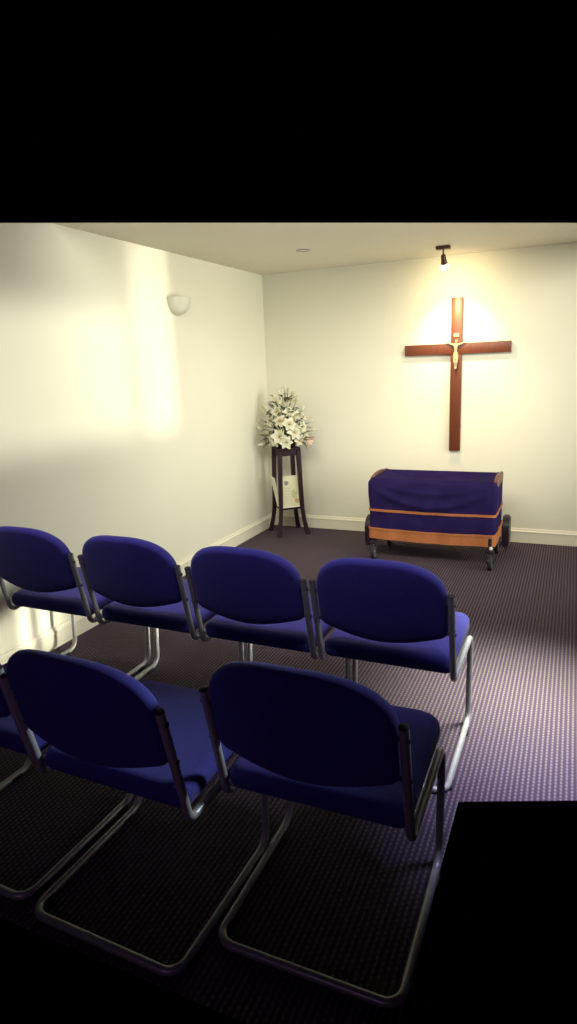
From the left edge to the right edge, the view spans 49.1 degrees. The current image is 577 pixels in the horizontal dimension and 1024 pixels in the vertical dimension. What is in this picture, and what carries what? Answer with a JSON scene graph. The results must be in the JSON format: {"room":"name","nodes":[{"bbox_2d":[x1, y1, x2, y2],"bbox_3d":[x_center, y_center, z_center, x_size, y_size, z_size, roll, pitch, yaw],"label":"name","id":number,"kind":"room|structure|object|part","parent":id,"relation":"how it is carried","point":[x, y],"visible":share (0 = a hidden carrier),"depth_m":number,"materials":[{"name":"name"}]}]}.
{"room":"house of worship","nodes":[
{"label":"house of worship","id":0,"kind":"room"},
{"bbox_2d":[0,223,271,654],"bbox_3d":[-1.171,-0.537,4.165,0.100,2.400,4.560,4,14,24],"label":"wall","id":1,"kind":"structure","parent":0,"point":[122,414],"depth_m":4.17,"materials":[{"name":"beige paint"}]},
{"bbox_2d":[0,513,271,664],"bbox_3d":[-1.071,0.574,4.398,0.020,0.124,4.560,4,14,24],"label":"baseboard","id":2,"kind":"structure","parent":1,"relation":"attached to","point":[49,640],"depth_m":3.89,"materials":[{"name":"paint"}]},
{"bbox_2d":[166,296,190,315],"bbox_3d":[-0.778,-1.514,4.649,0.116,0.127,0.232,4,14,24],"label":"wall lamp","id":3,"kind":"object","parent":1,"relation":"attached to","point":[178,305],"depth_m":4.59,"materials":[{"name":"paint"}]},
{"bbox_2d":[0,525,576,1023],"bbox_3d":[0.635,0.742,3.660,3.750,0.004,4.560,4,14,24],"label":"floor","id":4,"kind":"structure","parent":0,"point":[341,897],"depth_m":2.24,"materials":[{"name":"carpet"}]},
{"bbox_2d":[0,663,133,899],"bbox_3d":[-0.940,0.686,2.196,0.556,0.893,0.638,4,14,25],"label":"chair","id":5,"kind":"object","parent":4,"relation":"on","point":[12,738],"visible":0.27,"depth_m":1.98,"materials":[{"name":"blue fabric"}]},
{"bbox_3d":[-1.059,0.474,1.911,0.494,0.341,0.131,4,14,25],"label":"backrest","id":6,"kind":"part","parent":5,"relation":"part of","materials":[{"name":"blue fabric"}]},
{"bbox_3d":[-0.911,0.652,2.253,0.516,0.087,0.500,4,14,25],"label":"seat","id":7,"kind":"part","parent":5,"relation":"part of","materials":[{"name":"blue fabric"}]},
{"bbox_2d":[0,526,150,675],"bbox_3d":[-1.122,0.438,3.295,0.556,0.893,0.638,4,14,24],"label":"chair","id":8,"kind":"object","parent":4,"relation":"on","point":[35,561],"visible":0.81,"depth_m":3.00,"materials":[{"name":"blue fabric"}]},
{"bbox_3d":[-1.236,0.226,3.007,0.494,0.341,0.131,4,14,24],"label":"backrest","id":9,"kind":"part","parent":8,"relation":"part of","materials":[{"name":"blue fabric"}]},
{"bbox_3d":[-1.095,0.405,3.352,0.516,0.087,0.500,4,14,24],"label":"seat","id":10,"kind":"part","parent":8,"relation":"part of","materials":[{"name":"blue fabric"}]},
{"bbox_2d":[0,649,268,975],"bbox_3d":[-0.428,0.726,1.933,0.556,0.893,0.638,4,14,25],"label":"chair","id":11,"kind":"object","parent":4,"relation":"on","point":[101,724],"visible":0.89,"depth_m":1.69,"materials":[{"name":"blue fabric"}]},
{"bbox_3d":[-0.547,0.514,1.648,0.494,0.341,0.131,4,14,25],"label":"backrest","id":12,"kind":"part","parent":11,"relation":"part of","materials":[{"name":"blue fabric"}]},
{"bbox_3d":[-0.400,0.693,1.990,0.516,0.087,0.500,4,14,25],"label":"seat","id":13,"kind":"part","parent":11,"relation":"part of","materials":[{"name":"blue fabric"}]},
{"bbox_2d":[77,535,243,679],"bbox_3d":[-0.590,0.472,3.054,0.556,0.893,0.638,4,14,24],"label":"chair","id":14,"kind":"object","parent":4,"relation":"on","point":[145,584],"visible":0.77,"depth_m":2.77,"materials":[{"name":"blue fabric"}]},
{"bbox_3d":[-0.704,0.261,2.767,0.494,0.341,0.131,4,14,24],"label":"backrest","id":15,"kind":"part","parent":14,"relation":"part of","materials":[{"name":"blue fabric"}]},
{"bbox_3d":[-0.563,0.439,3.111,0.516,0.087,0.500,4,14,24],"label":"seat","id":16,"kind":"part","parent":14,"relation":"part of","materials":[{"name":"blue fabric"}]},
{"bbox_2d":[184,546,350,679],"bbox_3d":[-0.067,0.506,2.818,0.556,0.893,0.638,4,14,24],"label":"chair","id":17,"kind":"object","parent":4,"relation":"on","point":[258,597],"visible":0.8,"depth_m":2.53,"materials":[{"name":"blue fabric"}]},
{"bbox_3d":[-0.181,0.294,2.531,0.494,0.341,0.131,4,14,24],"label":"backrest","id":18,"kind":"part","parent":17,"relation":"part of","materials":[{"name":"blue fabric"}]},
{"bbox_3d":[-0.040,0.472,2.875,0.516,0.087,0.500,4,14,24],"label":"seat","id":19,"kind":"part","parent":17,"relation":"part of","materials":[{"name":"blue fabric"}]},
{"bbox_2d":[268,446,310,537],"bbox_3d":[-0.009,-0.208,6.023,0.328,0.828,0.328,-6,14,-17],"label":"plant stand","id":20,"kind":"object","parent":4,"relation":"on","point":[279,452],"visible":0.88,"depth_m":5.94,"materials":[{"name":"brown wood"}]},
{"bbox_3d":[-0.156,-0.208,6.101,0.131,0.805,0.059,4,14,24],"label":"leg","id":21,"kind":"part","parent":20,"relation":"part of","materials":[{"name":"brown wood"}]},
{"bbox_2d":[270,475,278,506],"bbox_3d":[-0.127,-0.197,6.022,0.035,0.290,0.167,-7,14,-19],"label":"folded card","id":22,"kind":"object","parent":20,"relation":"on","point":[272,478],"visible":0.86,"depth_m":6.01,"materials":[{"name":"white paper"}]},
{"bbox_3d":[-0.084,-0.161,5.882,0.059,0.805,0.131,4,14,24],"label":"leg","id":23,"kind":"part","parent":20,"relation":"part of","materials":[{"name":"brown wood"}]},
{"bbox_2d":[257,383,315,448],"bbox_3d":[-0.035,-0.877,5.790,0.586,0.599,0.344,4,14,24],"label":"flower arrangement","id":24,"kind":"object","parent":20,"relation":"on","point":[283,438],"visible":1,"depth_m":5.78,"materials":[{"name":"white plant"}]},
{"bbox_2d":[278,441,295,447],"bbox_3d":[-0.027,-0.640,5.923,0.210,0.060,0.208,4,14,24],"label":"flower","id":25,"kind":"object","parent":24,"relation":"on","point":[293,444],"depth_m":5.85,"materials":[{"name":"white plant"}]},
{"bbox_3d":[0.191,-0.652,5.762,0.089,0.083,0.025,-12,16,-37],"label":"pink flower","id":26,"kind":"part","parent":24,"relation":"part of","materials":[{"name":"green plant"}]},
{"bbox_2d":[275,505,300,509],"bbox_3d":[-0.003,-0.052,6.059,0.208,0.017,0.208,-6,14,-17],"label":"shelf","id":27,"kind":"object","parent":20,"relation":"attached to","point":[280,507],"depth_m":5.96,"materials":[{"name":"brown wood"}]},
{"bbox_2d":[283,475,299,507],"bbox_3d":[0.015,-0.191,5.958,0.169,0.298,0.050,-6,14,-17],"label":"printed card","id":28,"kind":"object","parent":20,"relation":"on","point":[290,483],"visible":0.95,"depth_m":5.96,"materials":[{"name":"grey paper"}]},
{"bbox_3d":[0.067,-0.233,6.169,0.059,0.805,0.131,4,14,24],"label":"leg","id":29,"kind":"part","parent":20,"relation":"part of","materials":[{"name":"brown wood"}]},
{"bbox_3d":[0.139,-0.186,5.950,0.131,0.805,0.059,4,14,24],"label":"leg","id":30,"kind":"part","parent":20,"relation":"part of","materials":[{"name":"brown wood"}]},
{"bbox_2d":[198,661,445,1007],"bbox_3d":[0.133,0.729,1.824,0.556,0.893,0.638,3,14,23],"label":"chair","id":31,"kind":"object","parent":4,"relation":"on","point":[320,740],"visible":1,"depth_m":1.57,"materials":[{"name":"blue fabric"}]},
{"bbox_3d":[0.022,0.517,1.535,0.494,0.341,0.131,3,14,23],"label":"backrest","id":32,"kind":"part","parent":31,"relation":"part of","materials":[{"name":"blue fabric"}]},
{"bbox_3d":[0.160,0.695,1.881,0.516,0.087,0.500,3,14,23],"label":"seat","id":33,"kind":"part","parent":31,"relation":"part of","materials":[{"name":"blue fabric"}]},
{"bbox_2d":[309,558,472,792],"bbox_3d":[0.443,0.536,2.598,0.556,0.893,0.638,4,14,24],"label":"chair","id":34,"kind":"object","parent":4,"relation":"on","point":[395,613],"visible":0.89,"depth_m":2.33,"materials":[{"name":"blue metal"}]},
{"bbox_3d":[0.329,0.324,2.311,0.494,0.341,0.131,4,14,24],"label":"backrest","id":35,"kind":"part","parent":34,"relation":"part of","materials":[{"name":"blue fabric"}]},
{"bbox_3d":[0.470,0.503,2.655,0.516,0.087,0.500,4,14,24],"label":"seat","id":36,"kind":"part","parent":34,"relation":"part of","materials":[{"name":"blue fabric"}]},
{"bbox_2d":[365,468,510,570],"bbox_3d":[1.195,0.009,5.185,1.142,0.688,0.746,4,14,24],"label":"trolley","id":37,"kind":"object","parent":4,"relation":"on","point":[504,541],"visible":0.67,"depth_m":5.15,"materials":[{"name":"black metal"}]},
{"bbox_3d":[0.763,-0.310,5.292,0.026,0.080,0.435,4,14,24],"label":"rail","id":38,"kind":"part","parent":37,"relation":"part of","materials":[{"name":"brown wood"}]},
{"bbox_2d":[368,469,502,546],"bbox_3d":[1.198,-0.051,5.126,1.004,0.504,0.529,4,14,24],"label":"drape","id":39,"kind":"object","parent":37,"relation":"on","point":[459,508],"visible":1,"depth_m":4.92,"materials":[{"name":"blue fabric"}]},
{"bbox_3d":[1.524,0.251,4.779,0.030,0.105,0.028,4,14,24],"label":"leg","id":40,"kind":"part","parent":37,"relation":"part of","materials":[{"name":"black metal"}]},
{"bbox_3d":[1.632,-0.257,4.908,0.026,0.080,0.435,4,14,24],"label":"rail","id":41,"kind":"part","parent":37,"relation":"part of","materials":[{"name":"brown wood"}]},
{"bbox_2d":[54,223,576,274],"bbox_3d":[0.925,-1.808,3.960,3.750,0.001,2.660,4,14,24],"label":"ceiling","id":42,"kind":"structure","parent":0,"point":[257,248],"depth_m":4.36,"materials":[{"name":"paint"}]},
{"bbox_2d":[296,249,309,251],"bbox_3d":[0.108,-1.940,4.689,0.108,0.008,0.107,4,14,24],"label":"recessed light","id":43,"kind":"object","parent":42,"relation":"in","point":[297,250],"visible":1,"depth_m":4.67,"materials":[{"name":"paint"}]},
{"bbox_2d":[436,245,450,269],"bbox_3d":[1.179,-1.926,4.798,0.104,0.168,0.104,4,14,24],"label":"ceiling spotlight","id":44,"kind":"object","parent":42,"relation":"attached to","point":[444,264],"visible":1,"depth_m":4.77,"materials":[{"name":"brown metal"}]},
{"bbox_3d":[1.167,-1.991,4.762,0.104,0.024,0.060,4,14,24],"label":"ceiling plate","id":45,"kind":"part","parent":44,"relation":"part of","materials":[{"name":"brown metal"}]},
{"bbox_3d":[1.192,-1.884,4.824,0.060,0.074,0.066,4,14,24],"label":"glowing bulb","id":46,"kind":"part","parent":44,"relation":"part of","materials":[{"name":"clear glass"}]},
{"bbox_2d":[262,242,576,531],"bbox_3d":[1.532,-0.947,5.455,3.950,2.400,0.100,4,14,24],"label":"wall","id":47,"kind":"structure","parent":0,"point":[337,338],"depth_m":5.46,"materials":[{"name":"beige paint"}]},
{"bbox_2d":[274,513,576,546],"bbox_3d":[1.553,0.174,5.659,3.750,0.124,0.020,4,14,24],"label":"baseboard","id":48,"kind":"structure","parent":47,"relation":"attached to","point":[522,535],"depth_m":6.01,"materials":[{"name":"paint"}]},
{"bbox_2d":[405,297,511,450],"bbox_3d":[1.417,-1.151,5.356,0.876,1.272,0.075,4,14,24],"label":"wall cross","id":49,"kind":"object","parent":47,"relation":"attached to","point":[456,348],"visible":1,"depth_m":5.34,"materials":[{"name":"brown wood"}]}
]}

